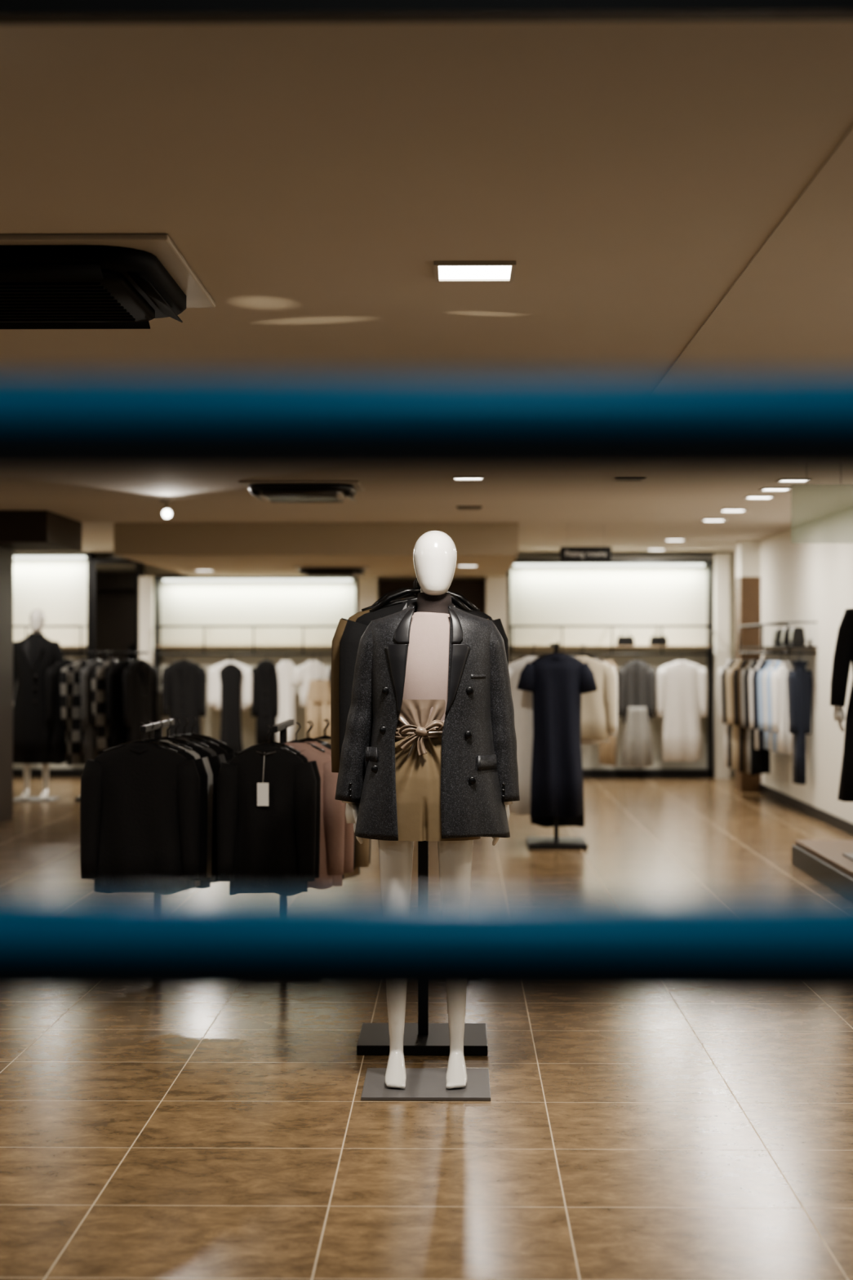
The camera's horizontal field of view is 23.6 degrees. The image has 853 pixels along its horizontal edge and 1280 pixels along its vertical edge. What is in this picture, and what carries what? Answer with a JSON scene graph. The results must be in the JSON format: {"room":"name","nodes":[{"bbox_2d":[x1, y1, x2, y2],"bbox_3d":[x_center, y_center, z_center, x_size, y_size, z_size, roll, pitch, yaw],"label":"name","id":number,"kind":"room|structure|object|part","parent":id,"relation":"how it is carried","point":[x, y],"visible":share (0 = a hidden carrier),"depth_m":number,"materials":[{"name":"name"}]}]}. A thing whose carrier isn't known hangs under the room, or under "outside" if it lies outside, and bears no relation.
{"room":"clothing store","nodes":[
{"label":"clothing store","id":0,"kind":"room"},
{"bbox_2d":[0,546,13,822],"bbox_3d":[-4.434,0.368,16.868,1.820,2.280,1.000,0,0,1],"label":"wall pillar","id":1,"kind":"structure","parent":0,"point":[6,554],"depth_m":17.05,"materials":[{"name":"brown paint"}]},
{"bbox_2d":[0,510,81,551],"bbox_3d":[-4.168,-0.897,16.920,2.350,0.250,1.500,0,0,1],"label":"ceiling","id":2,"kind":"structure","parent":0,"point":[20,530],"depth_m":16.16,"materials":[{"name":"brown paint"}]},
{"bbox_2d":[13,552,95,777],"bbox_3d":[-4.442,0.277,22.925,1.320,2.525,0.689,0,0,1],"label":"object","id":3,"kind":"structure","parent":0,"point":[57,584],"depth_m":23.24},
{"bbox_3d":[-4.442,0.004,22.945,1.240,0.334,0.612,0,0,1],"label":"hanging rail","id":4,"kind":"part","parent":3,"relation":"part of","materials":[{"name":"grey metal"}]},
{"bbox_3d":[-4.437,0.256,23.253,1.250,2.410,0.028,0,0,1],"label":"backing panel","id":5,"kind":"part","parent":3,"relation":"part of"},
{"bbox_3d":[-4.439,0.278,23.109,1.320,2.525,0.320,0,0,1],"label":"frame","id":6,"kind":"part","parent":3,"relation":"part of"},
{"bbox_2d":[160,499,173,519],"bbox_3d":[-1.912,-0.959,15.033,0.100,0.145,0.117,0,0,1],"label":"ceiling spotlight","id":7,"kind":"object","parent":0,"point":[166,513],"depth_m":14.99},
{"bbox_2d":[113,522,518,577],"bbox_3d":[-0.919,-0.864,20.471,3.520,0.280,5.500,0,0,1],"label":"ceiling","id":8,"kind":"structure","parent":0,"point":[386,548],"depth_m":17.73,"materials":[{"name":"paint"}]},
{"bbox_2d":[193,568,214,571],"bbox_3d":[-2.282,-0.715,20.941,0.194,0.012,0.220,0,0,1],"label":"recessed light","id":9,"kind":"object","parent":8,"relation":"in","point":[195,570],"visible":1,"depth_m":20.83,"materials":[{"name":"white plastic"}]},
{"bbox_2d":[293,565,369,577],"bbox_3d":[-0.941,-0.676,20.320,0.720,0.097,0.720,0,0,1],"label":"air conditioner","id":10,"kind":"object","parent":8,"relation":"attached to","point":[313,571],"visible":1,"depth_m":20.01,"materials":[{"name":"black plastic"}]},
{"bbox_3d":[-0.941,-0.715,20.321,0.720,0.018,0.720,0,0,1],"label":"trim panel","id":11,"kind":"part","parent":10,"relation":"part of","materials":[{"name":"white plastic"}]},
{"bbox_2d":[305,573,358,577],"bbox_3d":[-0.941,-0.646,20.320,0.507,0.037,0.507,0,0,1],"label":"grille","id":12,"kind":"object","parent":10,"relation":"attached to","point":[310,575],"depth_m":20.06,"materials":[{"name":"black plastic"}]},
{"bbox_2d":[298,568,364,574],"bbox_3d":[-0.941,-0.683,20.320,0.634,0.047,0.634,0,0,1],"label":"outlet","id":13,"kind":"object","parent":10,"relation":"attached to","point":[303,571],"depth_m":20.01,"materials":[{"name":"black plastic"}]},
{"bbox_2d":[457,564,477,566],"bbox_3d":[0.401,-0.721,19.800,0.194,0.012,0.220,0,0,1],"label":"recessed light","id":14,"kind":"object","parent":8,"relation":"in","point":[458,565],"visible":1,"depth_m":19.72,"materials":[{"name":"white plastic"}]},
{"bbox_2d":[95,552,735,775],"bbox_3d":[-0.296,0.276,23.281,10.100,2.530,0.150,0,0,1],"label":"wall","id":15,"kind":"structure","parent":0,"point":[149,571],"depth_m":23.17,"materials":[{"name":"beige paint"}]},
{"bbox_2d":[91,559,144,662],"bbox_3d":[-3.494,0.315,23.099,0.550,2.450,0.309,0,0,1],"label":"doorway","id":16,"kind":"object","parent":15,"relation":"in","point":[114,582],"depth_m":22.95,"materials":[{"name":"black"}]},
{"bbox_2d":[138,576,154,732],"bbox_3d":[-3.135,0.415,23.023,0.150,2.250,0.450,0,0,1],"label":"trim","id":17,"kind":"structure","parent":15,"relation":"attached to","point":[146,584],"depth_m":22.80,"materials":[{"name":"beige paint"}]},
{"bbox_2d":[358,576,378,612],"bbox_3d":[-0.655,0.415,23.011,0.210,2.250,0.400,0,0,1],"label":"trim","id":18,"kind":"structure","parent":15,"relation":"attached to","point":[368,586],"depth_m":22.82,"materials":[{"name":"beige paint"}]},
{"bbox_2d":[378,579,484,613],"bbox_3d":[0.062,0.430,23.152,1.200,2.220,0.085,0,0,1],"label":"door","id":19,"kind":"structure","parent":15,"relation":"in","point":[473,590],"depth_m":23.11,"materials":[{"name":"brown paint"}]},
{"bbox_2d":[485,576,507,638],"bbox_3d":[0.788,0.414,22.989,0.237,2.250,0.400,0,0,1],"label":"trim","id":20,"kind":"structure","parent":15,"relation":"attached to","point":[496,587],"depth_m":22.79,"materials":[{"name":"beige paint"}]},
{"bbox_2d":[710,553,729,778],"bbox_3d":[3.293,0.289,22.901,0.150,2.500,0.500,0,0,1],"label":"pillar","id":21,"kind":"structure","parent":15,"relation":"attached to","point":[721,562],"depth_m":22.65,"materials":[{"name":"beige paint"}]},
{"bbox_2d":[0,20,852,553],"bbox_3d":[-0.449,-1.101,13.214,10.100,0.120,20.400,0,0,1],"label":"ceiling","id":22,"kind":"structure","parent":0,"point":[313,179],"depth_m":5.03,"materials":[{"name":"paint"}]},
{"bbox_2d":[0,233,215,328],"bbox_3d":[-1.219,-1.030,5.975,1.080,0.097,1.080,0,0,1],"label":"air conditioner","id":23,"kind":"object","parent":22,"relation":"attached to","point":[129,281],"visible":1,"depth_m":5.72,"materials":[{"name":"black plastic"}]},
{"bbox_2d":[0,269,155,322],"bbox_3d":[-1.219,-1.004,5.974,0.760,0.030,0.760,0,0,1],"label":"grille","id":24,"kind":"object","parent":23,"relation":"attached to","point":[116,297],"depth_m":5.94,"materials":[{"name":"black plastic"}]},
{"bbox_2d":[0,244,186,318],"bbox_3d":[-1.219,-1.037,5.975,0.950,0.047,0.950,0,0,1],"label":"outlet","id":25,"kind":"object","parent":23,"relation":"attached to","point":[128,265],"depth_m":5.54,"materials":[{"name":"black plastic"}]},
{"bbox_2d":[238,479,364,502],"bbox_3d":[-0.823,-0.991,13.619,0.780,0.097,0.780,0,0,1],"label":"air conditioner","id":26,"kind":"object","parent":22,"relation":"attached to","point":[275,491],"visible":1,"depth_m":13.30,"materials":[{"name":"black plastic"}]},
{"bbox_3d":[-0.823,-1.030,13.620,0.780,0.018,0.780,0,0,1],"label":"trim panel","id":27,"kind":"part","parent":26,"relation":"part of","materials":[{"name":"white plastic"}]},
{"bbox_2d":[248,482,355,497],"bbox_3d":[-0.823,-0.998,13.620,0.686,0.047,0.686,0,0,1],"label":"outlet","id":28,"kind":"object","parent":26,"relation":"attached to","point":[257,489],"depth_m":13.30,"materials":[{"name":"black plastic"}]},
{"bbox_2d":[259,490,346,501],"bbox_3d":[-0.823,-0.961,13.619,0.549,0.037,0.549,0,0,1],"label":"grille","id":29,"kind":"object","parent":26,"relation":"attached to","point":[339,495],"depth_m":13.43,"materials":[{"name":"black plastic"}]},
{"bbox_2d":[0,0,852,24],"bbox_3d":[-0.605,-1.062,2.990,10.100,0.305,0.050,0,0,1],"label":"window header trim","id":30,"kind":"structure","parent":22,"relation":"attached to","point":[11,11],"depth_m":2.96,"materials":[{"name":"metal"}]},
{"bbox_2d":[453,477,484,479],"bbox_3d":[0.268,-1.036,13.003,0.194,0.012,0.220,0,0,1],"label":"recessed light","id":31,"kind":"object","parent":22,"relation":"in","point":[461,478],"visible":0.36,"depth_m":13.10,"materials":[{"name":"white plastic"}]},
{"bbox_2d":[456,506,481,510],"bbox_3d":[0.330,-1.022,15.802,0.194,0.012,0.220,0,0,1],"label":"recessed light","id":32,"kind":"object","parent":22,"relation":"in","point":[458,508],"visible":1,"depth_m":15.81,"materials":[{"name":"metal"}]},
{"bbox_2d":[434,260,515,282],"bbox_3d":[0.140,-1.073,5.944,0.234,0.012,0.266,0,0,1],"label":"recessed light","id":33,"kind":"object","parent":22,"relation":"in","point":[444,271],"visible":1,"depth_m":5.94,"materials":[{"name":"white plastic"}]},
{"bbox_2d":[438,266,511,279],"bbox_3d":[0.140,-1.076,5.944,0.210,0.005,0.242,0,0,1],"label":"diffuser","id":34,"kind":"object","parent":33,"relation":"attached to","point":[444,272],"depth_m":5.95,"materials":[{"name":"white plastic"}]},
{"bbox_2d":[560,524,611,561],"bbox_3d":[1.403,-0.854,17.982,0.450,0.325,0.047,0,0,1],"label":"hanging sign","id":35,"kind":"object","parent":22,"relation":"hanging from","point":[567,553],"visible":1,"depth_m":17.96,"materials":[{"name":"black plastic"}]},
{"bbox_2d":[612,477,645,480],"bbox_3d":[1.299,-1.036,13.087,0.194,0.012,0.220,0,0,1],"label":"recessed light","id":36,"kind":"object","parent":22,"relation":"in","point":[614,478],"visible":0.7,"depth_m":13.11,"materials":[{"name":"metal"}]},
{"bbox_2d":[615,478,641,479],"bbox_3d":[1.299,-1.038,13.087,0.170,0.005,0.196,0,0,1],"label":"diffuser","id":37,"kind":"object","parent":36,"relation":"attached to","point":[615,478],"depth_m":13.13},
{"bbox_2d":[646,548,666,550],"bbox_3d":[2.509,-0.988,22.270,0.194,0.012,0.220,0,0,1],"label":"recessed light","id":38,"kind":"object","parent":22,"relation":"in","point":[647,548],"visible":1,"depth_m":22.22,"materials":[{"name":"white plastic"}]},
{"bbox_2d":[663,538,685,541],"bbox_3d":[2.480,-0.998,20.370,0.194,0.012,0.220,0,0,1],"label":"recessed light","id":39,"kind":"object","parent":22,"relation":"in","point":[665,540],"visible":1,"depth_m":20.26,"materials":[{"name":"white plastic"}]},
{"bbox_2d":[701,518,727,521],"bbox_3d":[2.433,-1.014,17.270,0.194,0.012,0.220,0,0,1],"label":"recessed light","id":40,"kind":"object","parent":22,"relation":"in","point":[704,519],"visible":1,"depth_m":17.20,"materials":[{"name":"white plastic"}]},
{"bbox_2d":[719,508,747,511],"bbox_3d":[2.414,-1.020,16.071,0.194,0.012,0.220,0,0,1],"label":"recessed light","id":41,"kind":"object","parent":22,"relation":"in","point":[722,509],"visible":1,"depth_m":16.00,"materials":[{"name":"white plastic"}]},
{"bbox_2d":[663,125,852,377],"bbox_3d":[2.038,-1.073,6.625,2.205,0.006,7.100,0,0,1],"label":"ceiling lowered section","id":42,"kind":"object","parent":22,"relation":"attached to","point":[789,312],"depth_m":6.48,"materials":[{"name":"paint"}]},
{"bbox_2d":[743,494,775,498],"bbox_3d":[2.393,-1.028,14.671,0.194,0.012,0.220,0,0,1],"label":"recessed light","id":43,"kind":"object","parent":22,"relation":"in","point":[748,496],"visible":1,"depth_m":14.56,"materials":[{"name":"white plastic"}]},
{"bbox_2d":[759,486,792,490],"bbox_3d":[2.382,-1.032,13.921,0.194,0.012,0.220,0,0,1],"label":"recessed light","id":44,"kind":"object","parent":22,"relation":"in","point":[764,488],"visible":1,"depth_m":13.90,"materials":[{"name":"white plastic"}]},
{"bbox_2d":[764,488,788,489],"bbox_3d":[2.382,-1.034,13.921,0.170,0.005,0.196,0,0,1],"label":"diffuser","id":45,"kind":"object","parent":44,"relation":"attached to","point":[764,488],"depth_m":13.91,"materials":[{"name":"white plastic"}]},
{"bbox_2d":[776,477,811,481],"bbox_3d":[2.370,-1.036,13.171,0.194,0.012,0.220,0,0,1],"label":"recessed light","id":46,"kind":"object","parent":22,"relation":"in","point":[781,479],"visible":0.83,"depth_m":13.17,"materials":[{"name":"white plastic"}]},
{"bbox_2d":[780,479,806,480],"bbox_3d":[2.370,-1.038,13.171,0.170,0.005,0.196,0,0,1],"label":"diffuser","id":47,"kind":"object","parent":46,"relation":"attached to","point":[780,479],"depth_m":13.19,"materials":[{"name":"white plastic"}]},
{"bbox_2d":[0,376,852,478],"bbox_3d":[0.000,-0.101,1.001,0.406,0.048,0.060,0,0,1],"label":"rail","id":48,"kind":"object","parent":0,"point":[761,426],"depth_m":0.98,"materials":[{"name":"blue metal"}]},
{"bbox_2d":[0,775,852,1279],"bbox_3d":[-0.450,1.538,13.150,10.100,0.100,20.500,0,0,1],"label":"floor","id":49,"kind":"structure","parent":0,"point":[140,1140],"depth_m":6.09,"materials":[{"name":"tile"}]},
{"bbox_2d":[13,608,64,801],"bbox_3d":[-3.725,0.614,19.436,0.624,1.815,0.440,0,0,1],"label":"mannequin","id":50,"kind":"object","parent":49,"relation":"on","point":[35,653],"visible":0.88,"depth_m":19.33},
{"bbox_3d":[-3.725,1.515,19.431,0.400,0.012,0.440,0,0,1],"label":"plate","id":51,"kind":"part","parent":50,"relation":"part of","materials":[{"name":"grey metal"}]},
{"bbox_2d":[44,650,159,801],"bbox_3d":[-3.087,0.811,19.445,1.024,1.421,0.500,0,0,1],"label":"clothes rack","id":52,"kind":"object","parent":49,"relation":"on","point":[95,706],"visible":0.98,"depth_m":19.32,"materials":[{"name":"black fabric"}]},
{"bbox_3d":[-3.055,0.814,19.445,0.500,1.414,0.500,0,0,1],"label":"stand frame","id":53,"kind":"part","parent":52,"relation":"part of","materials":[{"name":"black metal"}]},
{"bbox_3d":[-3.080,0.121,19.449,0.850,0.023,0.024,0,0,1],"label":"cross rail","id":54,"kind":"part","parent":52,"relation":"part of","materials":[{"name":"black metal"}]},
{"bbox_2d":[80,716,240,896],"bbox_3d":[-1.175,0.913,9.246,0.532,1.111,0.912,0,0,11],"label":"clothes rack","id":55,"kind":"object","parent":49,"relation":"on","point":[148,806],"visible":0.91,"depth_m":8.84,"materials":[{"name":"fabric"}]},
{"bbox_3d":[-1.219,0.921,9.265,0.360,1.094,0.900,0,0,1],"label":"stand frame","id":56,"kind":"part","parent":55,"relation":"part of","materials":[{"name":"black metal"}]},
{"bbox_2d":[153,575,358,752],"bbox_3d":[-1.913,0.406,22.837,2.300,2.265,0.787,0,0,1],"label":"bay","id":57,"kind":"object","parent":49,"relation":"on","point":[237,655],"visible":0.8,"depth_m":23.19,"materials":[{"name":"white"}]},
{"bbox_3d":[-1.912,0.004,22.906,2.220,0.334,0.612,0,0,1],"label":"hanging rail","id":58,"kind":"part","parent":57,"relation":"part of","materials":[{"name":"beige fabric"}]},
{"bbox_2d":[216,718,370,896],"bbox_3d":[-0.606,0.918,9.228,0.563,1.101,0.912,0,0,14],"label":"clothes rack","id":59,"kind":"object","parent":49,"relation":"on","point":[282,830],"visible":0.84,"depth_m":8.84,"materials":[{"name":"fabric"}]},
{"bbox_3d":[-0.649,0.921,9.256,0.360,1.094,0.900,0,0,1],"label":"stand frame","id":60,"kind":"part","parent":59,"relation":"part of","materials":[{"name":"black metal"}]},
{"bbox_2d":[330,568,508,1055],"bbox_3d":[-0.022,0.598,7.410,0.647,1.721,0.515,0,0,1],"label":"clothes rack","id":61,"kind":"object","parent":49,"relation":"on","point":[423,1037],"visible":0.3,"depth_m":7.26,"materials":[{"name":"black fabric"}]},
{"bbox_2d":[0,896,852,1002],"bbox_3d":[0.000,0.147,0.999,0.405,0.050,0.060,0,0,1],"label":"rail","id":62,"kind":"object","parent":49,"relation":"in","point":[756,949],"depth_m":0.98,"materials":[{"name":"blue metal"}]},
{"bbox_2d":[334,530,519,1101],"bbox_3d":[0.002,0.547,6.663,0.607,1.815,0.450,0,0,1],"label":"mannequin","id":63,"kind":"object","parent":49,"relation":"on","point":[431,714],"visible":0.92,"depth_m":6.61},
{"bbox_3d":[-0.007,0.315,6.606,0.287,0.116,0.124,0,0,1],"label":"tied sash","id":64,"kind":"part","parent":63,"relation":"part of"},
{"bbox_3d":[0.001,1.449,6.658,0.410,0.012,0.450,0,0,1],"label":"plate","id":65,"kind":"part","parent":63,"relation":"part of","materials":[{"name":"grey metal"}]},
{"bbox_2d":[508,640,617,848],"bbox_3d":[0.947,0.753,15.075,0.768,1.491,1.064,0,0,22],"label":"clothes rack","id":66,"kind":"object","parent":49,"relation":"on","point":[563,702],"visible":0.95,"depth_m":14.74,"materials":[{"name":"fabric"}]},
{"bbox_3d":[0.950,0.762,15.109,0.420,1.474,1.050,0,0,1],"label":"stand frame","id":67,"kind":"part","parent":66,"relation":"part of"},
{"bbox_2d":[506,560,713,777],"bbox_3d":[2.055,0.321,22.791,2.303,2.435,0.758,0,0,1],"label":"bay","id":68,"kind":"object","parent":49,"relation":"on","point":[665,717],"visible":0.66,"depth_m":23.13,"materials":[{"name":"white paint"}]},
{"bbox_3d":[2.056,0.004,22.846,2.223,0.334,0.612,0,0,1],"label":"hanging rail","id":69,"kind":"part","parent":68,"relation":"part of","materials":[{"name":"beige fabric"}]},
{"bbox_2d":[616,631,634,645],"bbox_3d":[2.228,-0.016,22.849,0.199,0.158,0.100,0,0,1],"label":"handbag","id":70,"kind":"object","parent":68,"relation":"in","point":[621,640],"visible":1,"depth_m":22.80,"materials":[{"name":"leather"}]},
{"bbox_2d":[648,631,667,645],"bbox_3d":[2.598,-0.016,22.844,0.199,0.158,0.100,0,0,1],"label":"handbag","id":71,"kind":"object","parent":68,"relation":"in","point":[654,640],"visible":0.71,"depth_m":22.79,"materials":[{"name":"leather"}]},
{"bbox_2d":[791,840,852,897],"bbox_3d":[2.810,1.402,12.452,0.800,0.165,2.200,0,0,1],"label":"display platform","id":72,"kind":"object","parent":49,"relation":"on","point":[824,860],"visible":0.98,"depth_m":12.61,"materials":[{"name":"brown laminate"}]},
{"bbox_2d":[830,608,852,860],"bbox_3d":[2.747,0.410,12.288,0.624,1.815,0.440,0,0,1],"label":"mannequin","id":73,"kind":"object","parent":72,"relation":"on","point":[843,652],"visible":1,"depth_m":12.28},
{"bbox_3d":[2.747,1.312,12.283,0.400,0.012,0.440,0,0,1],"label":"plate","id":74,"kind":"part","parent":73,"relation":"part of","materials":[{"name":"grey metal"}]},
{"bbox_2d":[735,539,760,577],"bbox_3d":[3.459,-0.818,20.654,0.610,0.370,0.400,0,0,1],"label":"beam","id":75,"kind":"structure","parent":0,"point":[748,552],"depth_m":20.46,"materials":[{"name":"white paint"}]},
{"bbox_2d":[760,506,852,823],"bbox_3d":[3.279,0.216,11.751,0.120,2.530,17.400,0,0,1],"label":"wall","id":76,"kind":"structure","parent":0,"point":[806,569],"depth_m":17.35,"materials":[{"name":"beige paint"}]},
{"bbox_2d":[735,577,760,792],"bbox_3d":[3.254,0.447,20.651,0.200,2.160,0.400,0,0,1],"label":"trim","id":77,"kind":"structure","parent":76,"relation":"attached to","point":[748,589],"depth_m":20.46,"materials":[{"name":"brown wood"}]},
{"bbox_2d":[717,621,817,784],"bbox_3d":[3.090,0.550,18.753,0.471,1.400,3.018,0,0,1],"label":"rail","id":78,"kind":"object","parent":76,"relation":"attached to","point":[765,706],"visible":1,"depth_m":18.29,"materials":[{"name":"fabric"}]},
{"bbox_2d":[772,628,782,645],"bbox_3d":[3.201,-0.025,18.454,0.120,0.159,0.180,0,0,1],"label":"handbag","id":79,"kind":"object","parent":78,"relation":"in","point":[777,632],"visible":0.49,"depth_m":18.36,"materials":[{"name":"black leather"}]},
{"bbox_3d":[3.199,-0.011,18.754,0.252,0.279,3.018,0,0,1],"label":"rail frame","id":80,"kind":"part","parent":78,"relation":"part of","materials":[{"name":"black metal"}]},
{"bbox_2d":[780,627,791,645],"bbox_3d":[3.194,-0.027,18.004,0.120,0.159,0.180,0,0,1],"label":"handbag","id":81,"kind":"object","parent":78,"relation":"in","point":[784,639],"visible":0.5,"depth_m":17.92,"materials":[{"name":"black leather"}]},
{"bbox_2d":[789,626,805,645],"bbox_3d":[3.187,-0.029,17.554,0.120,0.159,0.180,0,0,1],"label":"handbag","id":82,"kind":"object","parent":78,"relation":"in","point":[797,635],"visible":0.91,"depth_m":17.46,"materials":[{"name":"black leather"}]},
{"bbox_2d":[759,783,852,835],"bbox_3d":[3.212,1.436,11.745,0.015,0.090,17.400,0,0,1],"label":"baseboard","id":83,"kind":"structure","parent":76,"relation":"attached to","point":[842,824],"depth_m":17.54,"materials":[{"name":"brown wood"}]}
]}

